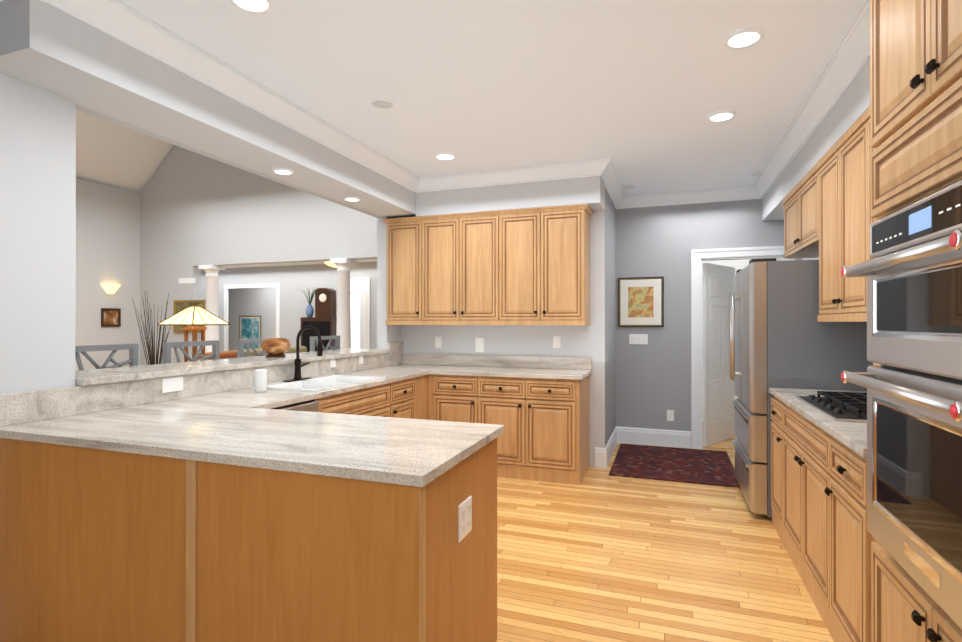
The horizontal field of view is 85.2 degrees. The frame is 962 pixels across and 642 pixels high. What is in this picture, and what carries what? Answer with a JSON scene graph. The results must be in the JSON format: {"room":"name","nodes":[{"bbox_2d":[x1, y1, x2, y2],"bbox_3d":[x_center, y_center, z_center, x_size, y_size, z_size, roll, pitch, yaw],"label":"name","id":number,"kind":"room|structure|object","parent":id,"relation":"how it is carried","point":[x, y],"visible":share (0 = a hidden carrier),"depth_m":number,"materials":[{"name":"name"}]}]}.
{"room":"kitchen","nodes":[
{"label":"kitchen","id":0,"kind":"room"},
{"bbox_2d":[0,72,75,393],"bbox_3d":[-4.481,-0.011,3.246,5.144,2.800,0.400,0,0,20],"label":"wall","id":1,"kind":"structure","parent":0,"point":[37,230],"depth_m":2.41,"materials":[{"name":"grey paint"}]},
{"bbox_2d":[75,178,139,370],"bbox_3d":[-8.339,-0.623,7.407,0.120,4.050,7.700,0,0,20],"label":"wall","id":2,"kind":"structure","parent":0,"point":[107,234],"depth_m":10.16,"materials":[{"name":"grey paint"}]},
{"bbox_2d":[101,308,120,326],"bbox_3d":[-7.245,-0.067,10.248,0.030,0.360,0.366,0,0,20],"label":"picture","id":3,"kind":"object","parent":2,"relation":"attached to","point":[110,317],"visible":0.93,"depth_m":10.24,"materials":[{"name":"brown wood"}]},
{"bbox_2d":[101,284,120,293],"bbox_3d":[-7.164,-0.622,10.221,0.198,0.180,0.400,0,0,20],"label":"sconce","id":4,"kind":"object","parent":2,"relation":"attached to","point":[110,288],"visible":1,"depth_m":10.17,"materials":[{"name":"yellow glass"}]},
{"bbox_2d":[76,110,175,192],"bbox_3d":[-4.784,-4.377,6.149,7.670,3.450,7.700,0,0,20],"label":"ceiling","id":5,"kind":"structure","parent":0,"point":[108,153],"depth_m":9.92,"materials":[{"name":"white paint"}]},
{"bbox_2d":[76,104,382,217],"bbox_3d":[-1.485,-2.543,4.229,0.070,2.930,3.449,0,0,20],"label":"wall","id":6,"kind":"structure","parent":0,"point":[129,126],"depth_m":3.38,"materials":[{"name":"grey paint"}]},
{"bbox_2d":[75,217,400,385],"bbox_3d":[-1.485,0.157,4.157,0.114,2.470,3.328,0,0,20],"label":"wall","id":7,"kind":"structure","parent":0,"point":[386,334],"depth_m":5.44,"materials":[{"name":"grey paint"}]},
{"bbox_2d":[75,348,390,385],"bbox_3d":[-1.657,0.303,4.054,0.479,0.035,3.012,0,0,20],"label":"bar","id":8,"kind":"object","parent":7,"relation":"on","point":[102,376],"visible":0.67,"depth_m":3.33,"materials":[{"name":"beige stone"}]},
{"bbox_2d":[261,338,290,356],"bbox_3d":[-1.635,0.212,4.173,0.224,0.148,0.224,0,0,20],"label":"decorative bowl","id":9,"kind":"object","parent":8,"relation":"on","point":[275,347],"visible":1,"depth_m":4.10,"materials":[{"name":"brown wood"}]},
{"bbox_2d":[140,146,376,365],"bbox_3d":[-3.490,-2.292,9.663,7.500,7.400,0.200,0,0,20],"label":"wall","id":10,"kind":"structure","parent":0,"point":[196,209],"depth_m":10.13,"materials":[{"name":"grey paint"}]},
{"bbox_2d":[179,278,194,283],"bbox_3d":[-5.833,-0.799,10.382,0.433,0.104,0.012,0,0,20],"label":"air vent","id":11,"kind":"object","parent":10,"relation":"in","point":[186,280],"visible":1,"depth_m":10.38,"materials":[{"name":"white metal"}]},
{"bbox_2d":[173,300,204,332],"bbox_3d":[-5.766,-0.088,10.346,0.803,0.647,0.030,0,0,20],"label":"landscape picture","id":12,"kind":"object","parent":10,"relation":"attached to","point":[179,305],"visible":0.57,"depth_m":10.39,"materials":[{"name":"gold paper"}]},
{"bbox_2d":[201,262,376,351],"bbox_3d":[-4.257,0.104,11.480,10.030,2.620,0.120,0,0,20],"label":"wall","id":13,"kind":"structure","parent":0,"point":[292,280],"depth_m":11.47,"materials":[{"name":"grey paint"}]},
{"bbox_2d":[239,316,260,348],"bbox_3d":[-5.842,0.322,13.244,0.695,0.917,0.020,0,0,20],"label":"picture","id":14,"kind":"object","parent":13,"relation":"attached to","point":[249,327],"visible":0.63,"depth_m":13.24,"materials":[{"name":"teal paper"}]},
{"bbox_2d":[224,283,279,350],"bbox_3d":[-5.144,0.293,11.721,1.562,2.243,0.020,0,0,20],"label":"trim","id":15,"kind":"structure","parent":13,"relation":"attached to","point":[266,285],"depth_m":11.74,"materials":[{"name":"white wood"}]},
{"bbox_2d":[350,277,370,348],"bbox_3d":[-2.506,0.262,10.764,0.509,2.299,0.050,0,0,20],"label":"entry door","id":16,"kind":"structure","parent":13,"relation":"in","point":[360,299],"depth_m":10.73,"materials":[{"name":"white"}]},
{"bbox_2d":[225,259,376,267],"bbox_3d":[-4.277,-1.246,11.427,10.030,0.080,2.600,0,0,20],"label":"beam","id":17,"kind":"structure","parent":0,"point":[294,263],"depth_m":11.18,"materials":[{"name":"white paint"}]},
{"bbox_2d":[324,261,336,267],"bbox_3d":[-2.806,-1.130,10.265,0.520,0.160,0.520,0,0,20],"label":"light","id":18,"kind":"object","parent":17,"relation":"attached to","point":[328,263],"visible":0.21,"depth_m":10.12,"materials":[{"name":"yellow glass"}]},
{"bbox_2d":[119,0,867,195],"bbox_3d":[-2.606,-1.463,2.321,9.300,0.100,9.970,0,0,20],"label":"ceiling","id":19,"kind":"structure","parent":0,"point":[638,92],"depth_m":2.97,"materials":[{"name":"white paint"}]},
{"bbox_2d":[0,0,415,217],"bbox_3d":[-1.352,-1.243,3.900,0.399,0.329,3.730,0,0,20],"label":"soffit","id":20,"kind":"structure","parent":19,"relation":"attached to","point":[44,45],"depth_m":2.73,"materials":[{"name":"grey paint"}]},
{"bbox_2d":[272,168,293,174],"bbox_3d":[-1.423,-1.072,3.761,0.150,0.014,0.150,0,0,20],"label":"recessed light","id":21,"kind":"object","parent":20,"relation":"attached to","point":[282,171],"visible":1,"depth_m":3.74,"materials":[{"name":"white"}]},
{"bbox_2d":[343,197,360,201],"bbox_3d":[-1.133,-1.069,4.603,0.150,0.014,0.150,0,0,20],"label":"recessed light","id":22,"kind":"object","parent":20,"relation":"attached to","point":[353,199],"visible":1,"depth_m":4.59,"materials":[{"name":"white"}]},
{"bbox_2d":[41,0,419,192],"bbox_3d":[-1.172,-1.349,3.651,0.106,0.118,3.360,0,0,20],"label":"crown molding","id":23,"kind":"structure","parent":19,"relation":"attached to","point":[126,24],"depth_m":2.87,"materials":[{"name":"white paint"}]},
{"bbox_2d":[230,0,273,13],"bbox_3d":[-1.011,-1.406,2.298,0.190,0.014,0.190,0,0,20],"label":"recessed light","id":24,"kind":"object","parent":19,"relation":"in","point":[259,6],"visible":0.96,"depth_m":2.33,"materials":[{"name":"white"}]},
{"bbox_2d":[370,97,395,109],"bbox_3d":[-0.633,-1.403,3.385,0.170,0.014,0.170,0,0,20],"label":"smoke detector","id":25,"kind":"object","parent":19,"relation":"in","point":[382,103],"visible":1,"depth_m":3.37,"materials":[{"name":"white plastic"}]},
{"bbox_2d":[434,152,455,159],"bbox_3d":[-0.304,-1.400,4.457,0.190,0.014,0.190,0,0,20],"label":"recessed light","id":26,"kind":"object","parent":19,"relation":"in","point":[445,156],"visible":0.98,"depth_m":4.44,"materials":[{"name":"white"}]},
{"bbox_2d":[416,176,604,215],"bbox_3d":[0.260,-1.227,5.114,1.819,0.354,0.359,0,0,20],"label":"soffit","id":27,"kind":"structure","parent":19,"relation":"attached to","point":[590,191],"depth_m":4.91,"materials":[{"name":"grey paint"}]},
{"bbox_2d":[420,158,615,191],"bbox_3d":[0.284,-1.345,4.859,1.816,0.118,0.106,0,0,20],"label":"crown molding","id":28,"kind":"structure","parent":19,"relation":"attached to","point":[604,167],"depth_m":4.83,"materials":[{"name":"white paint"}]},
{"bbox_2d":[621,184,637,188],"bbox_3d":[1.548,-1.397,5.452,0.170,0.014,0.170,0,0,20],"label":"recessed light","id":29,"kind":"object","parent":19,"relation":"in","point":[630,186],"visible":1,"depth_m":5.42,"materials":[{"name":"white"}]},
{"bbox_2d":[706,110,736,121],"bbox_3d":[1.648,-1.402,3.590,0.190,0.014,0.190,0,0,20],"label":"recessed light","id":30,"kind":"object","parent":19,"relation":"in","point":[721,116],"visible":0.96,"depth_m":3.57,"materials":[{"name":"white"}]},
{"bbox_2d":[723,27,764,48],"bbox_3d":[1.308,-1.405,2.607,0.190,0.014,0.190,0,0,20],"label":"recessed light","id":31,"kind":"object","parent":19,"relation":"in","point":[743,37],"visible":1,"depth_m":2.59,"materials":[{"name":"white"}]},
{"bbox_2d":[749,171,762,176],"bbox_3d":[2.642,-1.398,4.976,0.170,0.014,0.170,0,0,20],"label":"recessed light","id":32,"kind":"object","parent":19,"relation":"in","point":[755,174],"visible":0.69,"depth_m":4.96,"materials":[{"name":"white"}]},
{"bbox_2d":[762,58,869,220],"bbox_3d":[1.343,-1.241,0.847,0.629,0.352,9.849,0,0,20],"label":"soffit","id":33,"kind":"structure","parent":19,"relation":"attached to","point":[848,109],"depth_m":3.36,"materials":[{"name":"grey paint"}]},
{"bbox_2d":[748,0,869,199],"bbox_3d":[2.236,-1.349,3.661,0.120,0.118,3.950,0,0,20],"label":"crown molding","id":34,"kind":"structure","parent":33,"relation":"attached to","point":[853,53],"depth_m":3.15,"materials":[{"name":"white paint"}]},
{"bbox_2d":[401,187,605,466],"bbox_3d":[0.119,-0.004,5.416,2.290,2.800,0.120,0,0,20],"label":"wall","id":35,"kind":"structure","parent":0,"point":[537,340],"depth_m":5.10,"materials":[{"name":"grey paint"}]},
{"bbox_2d":[435,337,441,347],"bbox_3d":[-0.453,0.226,5.552,0.075,0.120,0.007,0,0,20],"label":"electrical outlet plate","id":36,"kind":"object","parent":35,"relation":"attached to","point":[438,340],"depth_m":5.55,"materials":[{"name":"white plastic"}]},
{"bbox_2d":[475,338,483,351],"bbox_3d":[-0.015,0.246,5.395,0.090,0.150,0.007,0,0,20],"label":"electrical outlet plate","id":37,"kind":"object","parent":35,"relation":"attached to","point":[479,344],"depth_m":5.39,"materials":[{"name":"white plastic"}]},
{"bbox_2d":[383,204,592,324],"bbox_3d":[0.031,-0.503,5.184,2.088,1.087,0.376,0,0,20],"label":"upper cabinet","id":38,"kind":"object","parent":35,"relation":"attached to","point":[526,266],"visible":0.98,"depth_m":4.99,"materials":[{"name":"brown wood"}]},
{"bbox_2d":[553,336,560,347],"bbox_3d":[0.743,0.205,5.125,0.075,0.120,0.007,0,0,20],"label":"electrical outlet plate","id":39,"kind":"object","parent":35,"relation":"attached to","point":[556,339],"depth_m":5.12,"materials":[{"name":"white plastic"}]},
{"bbox_2d":[606,189,615,444],"bbox_3d":[1.325,-0.004,5.565,0.120,2.800,0.970,0,0,20],"label":"wall","id":40,"kind":"structure","parent":0,"point":[610,317],"depth_m":5.47,"materials":[{"name":"grey paint"}]},
{"bbox_2d":[604,427,617,467],"bbox_3d":[1.366,1.302,5.472,0.018,0.188,1.108,0,0,20],"label":"baseboard","id":41,"kind":"structure","parent":40,"relation":"attached to","point":[610,447],"depth_m":5.30,"materials":[{"name":"white"}]},
{"bbox_2d":[602,173,627,208],"bbox_3d":[1.355,-1.344,5.319,0.106,0.118,1.420,0,0,20],"label":"crown molding","id":42,"kind":"structure","parent":40,"relation":"attached to","point":[613,186],"depth_m":5.46,"materials":[{"name":"white paint"}]},
{"bbox_2d":[496,435,833,641],"bbox_3d":[-2.894,1.429,6.413,16.000,0.060,17.500,0,0,20],"label":"floor","id":43,"kind":"structure","parent":0,"point":[599,555],"depth_m":2.96,"materials":[{"name":"brown wood"}]},
{"bbox_2d":[75,344,138,370],"bbox_3d":[-2.424,0.778,3.539,0.500,1.225,0.512,0,0,20],"label":"bar stool","id":44,"kind":"object","parent":43,"relation":"on","point":[133,354],"visible":0.15,"depth_m":3.65,"materials":[{"name":"grey wood"}]},
{"bbox_2d":[132,291,170,364],"bbox_3d":[-3.426,0.541,5.495,0.326,1.711,0.304,0,0,20],"label":"decorative branches","id":45,"kind":"object","parent":43,"relation":"on","point":[151,355],"visible":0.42,"depth_m":5.49,"materials":[{"name":"brown plant"}]},
{"bbox_2d":[162,340,219,363],"bbox_3d":[-2.175,0.780,4.235,0.500,1.225,0.512,0,0,20],"label":"bar stool","id":46,"kind":"object","parent":43,"relation":"on","point":[167,346],"visible":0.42,"depth_m":4.27,"materials":[{"name":"grey wood"}]},
{"bbox_2d":[198,265,224,352],"bbox_3d":[-5.299,0.161,10.301,0.340,2.499,0.340,0,0,20],"label":"column","id":47,"kind":"structure","parent":43,"relation":"on","point":[211,301],"depth_m":10.20,"materials":[{"name":"white"}]},
{"bbox_2d":[197,351,236,359],"bbox_3d":[-3.554,0.927,7.540,0.800,0.950,0.760,0,0,20],"label":"leather armchair","id":48,"kind":"object","parent":43,"relation":"on","point":[227,354],"visible":0.02,"depth_m":7.63,"materials":[{"name":"brown leather"}]},
{"bbox_2d":[0,438,496,641],"bbox_3d":[-1.016,0.940,2.258,2.041,0.893,0.766,0,0,20],"label":"base cabinet","id":49,"kind":"object","parent":43,"relation":"on","point":[97,545],"visible":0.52,"depth_m":1.85,"materials":[{"name":"brown wood"}]},
{"bbox_2d":[0,342,431,447],"bbox_3d":[-1.189,0.359,3.859,0.642,0.275,3.689,0,0,20],"label":"countertop","id":50,"kind":"structure","parent":49,"relation":"on","point":[63,415],"depth_m":2.82,"materials":[{"name":"stone"}]},
{"bbox_2d":[162,376,182,392],"bbox_3d":[-1.789,0.368,3.032,0.007,0.085,0.130,0,0,20],"label":"outlet","id":51,"kind":"object","parent":50,"relation":"attached to","point":[172,384],"depth_m":3.03,"materials":[{"name":"white plastic"}]},
{"bbox_2d":[254,369,266,391],"bbox_3d":[-1.429,0.386,3.398,0.076,0.146,0.076,0,0,20],"label":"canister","id":52,"kind":"object","parent":50,"relation":"on","point":[260,382],"visible":1,"depth_m":3.37,"materials":[{"name":"white ceramic"}]},
{"bbox_2d":[283,326,322,381],"bbox_3d":[-1.299,0.242,3.936,0.251,0.412,0.250,0,0,20],"label":"faucet","id":53,"kind":"object","parent":50,"relation":"on","point":[298,366],"visible":1,"depth_m":3.94,"materials":[{"name":"brown metal"}]},
{"bbox_2d":[250,375,385,391],"bbox_3d":[-1.172,0.547,3.890,0.545,0.198,0.880,0,0,20],"label":"sink","id":54,"kind":"object","parent":50,"relation":"in","point":[320,383],"visible":0.23,"depth_m":3.88,"materials":[{"name":"white ceramic"}]},
{"bbox_2d":[330,359,335,367],"bbox_3d":[-1.271,0.362,4.483,0.007,0.069,0.071,0,0,20],"label":"outlet","id":55,"kind":"object","parent":50,"relation":"attached to","point":[332,361],"depth_m":4.48,"materials":[{"name":"white plastic"}]},
{"bbox_2d":[359,356,362,363],"bbox_3d":[-1.125,0.365,4.892,0.007,0.069,0.051,0,0,20],"label":"outlet","id":56,"kind":"object","parent":50,"relation":"attached to","point":[360,357],"depth_m":4.89,"materials":[{"name":"white plastic"}]},
{"bbox_2d":[84,402,503,486],"bbox_3d":[-0.694,0.474,2.155,1.400,0.035,0.813,0,0,20],"label":"countertop","id":57,"kind":"structure","parent":49,"relation":"on","point":[230,417],"depth_m":1.98,"materials":[{"name":"stone"}]},
{"bbox_2d":[458,495,471,542],"bbox_3d":[-0.056,0.720,1.909,0.008,0.130,0.120,0,0,20],"label":"outlet","id":58,"kind":"object","parent":49,"relation":"attached to","point":[464,518],"visible":1,"depth_m":1.89,"materials":[{"name":"white plastic"}]},
{"bbox_2d":[237,338,267,357],"bbox_3d":[-1.924,0.782,4.939,0.500,1.225,0.512,0,0,20],"label":"bar stool","id":59,"kind":"object","parent":43,"relation":"on","point":[240,346],"visible":0.21,"depth_m":4.86,"materials":[{"name":"grey wood"}]},
{"bbox_2d":[231,346,306,356],"bbox_3d":[-3.521,0.948,9.419,0.900,0.920,1.800,0,0,20],"label":"sofa","id":60,"kind":"object","parent":43,"relation":"on","point":[292,349],"visible":0.12,"depth_m":9.77,"materials":[{"name":"brown fabric"}]},
{"bbox_2d":[272,399,318,411],"bbox_3d":[-1.411,0.943,3.162,0.688,0.892,0.596,0,0,20],"label":"dishwasher","id":61,"kind":"object","parent":43,"relation":"on","point":[310,406],"visible":0.04,"depth_m":3.21,"materials":[{"name":"silver metal"}]},
{"bbox_2d":[301,317,336,351],"bbox_3d":[-3.251,0.669,10.761,0.758,1.484,0.454,0,0,20],"label":"fireplace","id":62,"kind":"object","parent":43,"relation":"on","point":[325,326],"visible":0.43,"depth_m":10.54,"materials":[{"name":"brown wood"}]},
{"bbox_2d":[300,287,317,316],"bbox_3d":[-3.564,-0.384,10.834,0.509,0.622,0.469,0,0,20],"label":"potted plant","id":63,"kind":"object","parent":62,"relation":"on","point":[309,311],"visible":0.9,"depth_m":10.81,"materials":[{"name":"blue"}]},
{"bbox_2d":[315,288,335,316],"bbox_3d":[-3.186,-0.371,10.727,0.417,0.596,0.220,0,0,20],"label":"mantel clock","id":64,"kind":"object","parent":62,"relation":"on","point":[325,302],"visible":0.96,"depth_m":10.64,"materials":[{"name":"brown wood"}]},
{"bbox_2d":[310,336,339,351],"bbox_3d":[-1.578,0.785,5.910,0.500,1.225,0.512,0,0,20],"label":"bar stool","id":65,"kind":"object","parent":43,"relation":"on","point":[314,338],"visible":0.23,"depth_m":5.99,"materials":[{"name":"grey wood"}]},
{"bbox_2d":[330,258,356,348],"bbox_3d":[-2.436,0.158,9.279,0.340,2.499,0.340,0,0,20],"label":"column","id":66,"kind":"structure","parent":43,"relation":"on","point":[343,327],"depth_m":9.18,"materials":[{"name":"white paint"}]},
{"bbox_2d":[315,382,394,417],"bbox_3d":[-1.183,0.945,3.892,0.628,0.892,0.930,0,0,20],"label":"base cabinet","id":67,"kind":"object","parent":43,"relation":"on","point":[379,400],"depth_m":3.88,"materials":[{"name":"brown wood"}]},
{"bbox_2d":[395,377,418,418],"bbox_3d":[-0.952,0.947,4.538,0.628,0.892,0.441,0,0,20],"label":"base cabinet","id":68,"kind":"object","parent":43,"relation":"on","point":[407,398],"depth_m":4.51,"materials":[{"name":"brown wood"}]},
{"bbox_2d":[419,375,427,419],"bbox_3d":[-0.829,0.948,4.884,0.628,0.892,0.293,0,0,20],"label":"base cabinet","id":69,"kind":"object","parent":43,"relation":"on","point":[423,380],"depth_m":4.84,"materials":[{"name":"brown wood"}]},
{"bbox_2d":[428,374,479,422],"bbox_3d":[-0.164,0.948,5.115,0.507,0.892,0.628,0,0,20],"label":"base cabinet","id":70,"kind":"object","parent":43,"relation":"on","point":[455,398],"depth_m":4.81,"materials":[{"name":"brown wood"}]},
{"bbox_2d":[480,375,589,484],"bbox_3d":[0.505,0.948,4.876,0.913,0.892,0.628,0,0,20],"label":"base cabinet","id":71,"kind":"object","parent":43,"relation":"on","point":[544,436],"depth_m":4.57,"materials":[{"name":"brown wood"}]},
{"bbox_2d":[428,354,591,379],"bbox_3d":[0.297,0.425,4.937,1.395,0.150,0.659,0,0,20],"label":"countertop","id":72,"kind":"structure","parent":71,"relation":"on","point":[542,367],"depth_m":5.09,"materials":[{"name":"stone"}]},
{"bbox_2d":[609,443,739,487],"bbox_3d":[1.882,1.389,5.144,1.090,0.010,1.280,0,0,20],"label":"rug","id":73,"kind":"object","parent":43,"relation":"on","point":[699,466],"visible":0.86,"depth_m":5.01,"materials":[{"name":"red fabric"}]},
{"bbox_2d":[771,396,778,534],"bbox_3d":[2.225,0.943,3.312,0.628,0.892,0.419,0,0,20],"label":"base cabinet","id":74,"kind":"object","parent":43,"relation":"on","point":[774,401],"depth_m":3.47,"materials":[{"name":"brown wood"}]},
{"bbox_2d":[729,258,872,519],"bbox_3d":[2.343,0.478,3.989,0.803,1.826,0.910,0,0,20],"label":"refrigerator","id":75,"kind":"object","parent":43,"relation":"on","point":[780,336],"visible":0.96,"depth_m":3.63,"materials":[{"name":"grey metal"}]},
{"bbox_2d":[779,400,822,619],"bbox_3d":[1.990,0.941,2.653,0.628,0.892,0.980,0,0,20],"label":"base cabinet","id":76,"kind":"object","parent":43,"relation":"on","point":[819,496],"depth_m":2.76,"materials":[{"name":"brown wood"}]},
{"bbox_2d":[823,430,873,641],"bbox_3d":[1.748,0.939,1.976,0.628,0.892,0.459,0,0,20],"label":"base cabinet","id":77,"kind":"object","parent":43,"relation":"on","point":[847,541],"depth_m":2.09,"materials":[{"name":"brown wood"}]},
{"bbox_2d":[769,388,866,457],"bbox_3d":[1.978,0.417,2.638,0.638,0.150,1.856,0,0,20],"label":"countertop","id":78,"kind":"structure","parent":77,"relation":"on","point":[852,436],"depth_m":2.38,"materials":[{"name":"stone"}]},
{"bbox_2d":[796,391,866,422],"bbox_3d":[1.986,0.431,2.657,0.520,0.052,0.760,0,0,20],"label":"gas cooktop","id":79,"kind":"object","parent":78,"relation":"in","point":[845,406],"visible":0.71,"depth_m":2.67,"materials":[{"name":"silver metal"}]},
{"bbox_2d":[870,0,961,641],"bbox_3d":[1.492,0.081,1.304,0.656,2.605,0.987,0,0,20],"label":"tall cabinet","id":80,"kind":"object","parent":43,"relation":"on","point":[916,97],"visible":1,"depth_m":1.53,"materials":[{"name":"brown wood"}]},
{"bbox_2d":[841,179,961,628],"bbox_3d":[1.137,0.189,1.363,0.146,1.060,0.836,0,0,20],"label":"double wall oven","id":81,"kind":"object","parent":80,"relation":"in","point":[912,272],"visible":1,"depth_m":1.36,"materials":[{"name":"silver metal"}]},
{"bbox_3d":[-2.720,0.974,4.970,0.440,0.840,1.100,0,0,20],"label":"console table","id":82,"kind":"object","parent":43,"relation":"on","visible":0},
{"bbox_2d":[157,304,230,361],"bbox_3d":[-2.720,0.194,4.972,0.440,0.719,0.440,0,0,20],"label":"table lamp","id":83,"kind":"object","parent":82,"relation":"on","point":[195,315],"visible":0.81,"depth_m":4.90,"materials":[{"name":"brown wood"}]},
{"bbox_2d":[616,199,801,430],"bbox_3d":[2.384,-0.003,5.765,1.980,2.800,0.120,0,0,20],"label":"wall","id":84,"kind":"structure","parent":0,"point":[653,381],"depth_m":5.81,"materials":[{"name":"grey paint"}]},
{"bbox_2d":[629,334,647,344],"bbox_3d":[1.778,0.207,5.912,0.200,0.115,0.009,0,0,20],"label":"switch plate","id":85,"kind":"object","parent":84,"relation":"attached to","point":[638,339],"visible":1,"depth_m":5.91,"materials":[{"name":"white plastic"}]},
{"bbox_2d":[618,277,663,326],"bbox_3d":[1.799,-0.213,5.897,0.490,0.560,0.025,0,0,20],"label":"picture","id":86,"kind":"object","parent":84,"relation":"attached to","point":[640,301],"visible":0.98,"depth_m":5.89,"materials":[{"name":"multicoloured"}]},
{"bbox_2d":[618,427,690,448],"bbox_3d":[1.932,1.303,5.849,0.770,0.188,0.018,0,0,20],"label":"baseboard","id":87,"kind":"structure","parent":84,"relation":"attached to","point":[653,437],"depth_m":5.84,"materials":[{"name":"white"}]},
{"bbox_2d":[667,410,673,420],"bbox_3d":[2.098,1.047,5.796,0.075,0.120,0.007,0,0,20],"label":"electrical outlet plate","id":88,"kind":"object","parent":84,"relation":"attached to","point":[670,413],"depth_m":5.79,"materials":[{"name":"white plastic"}]},
{"bbox_2d":[628,186,747,207],"bbox_3d":[2.233,-1.343,5.703,1.260,0.118,0.106,0,0,20],"label":"crown molding","id":89,"kind":"structure","parent":84,"relation":"attached to","point":[735,193],"depth_m":5.69,"materials":[{"name":"white"}]},
{"bbox_2d":[691,246,794,448],"bbox_3d":[2.784,0.309,5.608,0.990,2.175,0.146,0,0,20],"label":"door frame","id":90,"kind":"structure","parent":84,"relation":"attached to","point":[698,256],"depth_m":5.69,"materials":[{"name":"white wood"}]},
{"bbox_2d":[702,259,750,398],"bbox_3d":[2.987,-0.001,6.533,1.600,2.800,1.729,0,0,20],"label":"wall","id":91,"kind":"structure","parent":0,"point":[738,264],"depth_m":7.20,"materials":[{"name":"white paint"}]},
{"bbox_2d":[703,263,734,445],"bbox_3d":[2.765,0.371,6.056,0.780,2.030,0.041,0,0,-42],"label":"door leaf","id":92,"kind":"structure","parent":91,"relation":"in","point":[718,394],"depth_m":5.96,"materials":[{"name":"white wood"}]},
{"bbox_2d":[776,258,818,260],"bbox_3d":[2.008,-0.016,1.589,0.120,2.800,11.700,0,0,20],"label":"wall","id":93,"kind":"structure","parent":0,"point":[777,259],"depth_m":5.16,"materials":[{"name":"grey paint"}]},
{"bbox_2d":[783,165,814,258],"bbox_3d":[2.600,-0.796,3.951,0.348,0.515,1.096,0,0,20],"label":"upper cabinet","id":94,"kind":"object","parent":93,"relation":"attached to","point":[799,204],"depth_m":3.99,"materials":[{"name":"brown wood"}]},
{"bbox_2d":[815,114,866,317],"bbox_3d":[2.261,-0.549,3.002,0.348,1.015,0.910,0,0,20],"label":"upper cabinet","id":95,"kind":"object","parent":93,"relation":"attached to","point":[828,220],"depth_m":3.04,"materials":[{"name":"brown wood"}]},
{"bbox_2d":[863,106,872,313],"bbox_3d":[1.956,-0.551,2.146,0.348,1.015,0.908,0,0,20],"label":"upper cabinet","id":96,"kind":"object","parent":93,"relation":"attached to","point":[867,220],"depth_m":2.65,"materials":[{"name":"brown wood"}]}
]}

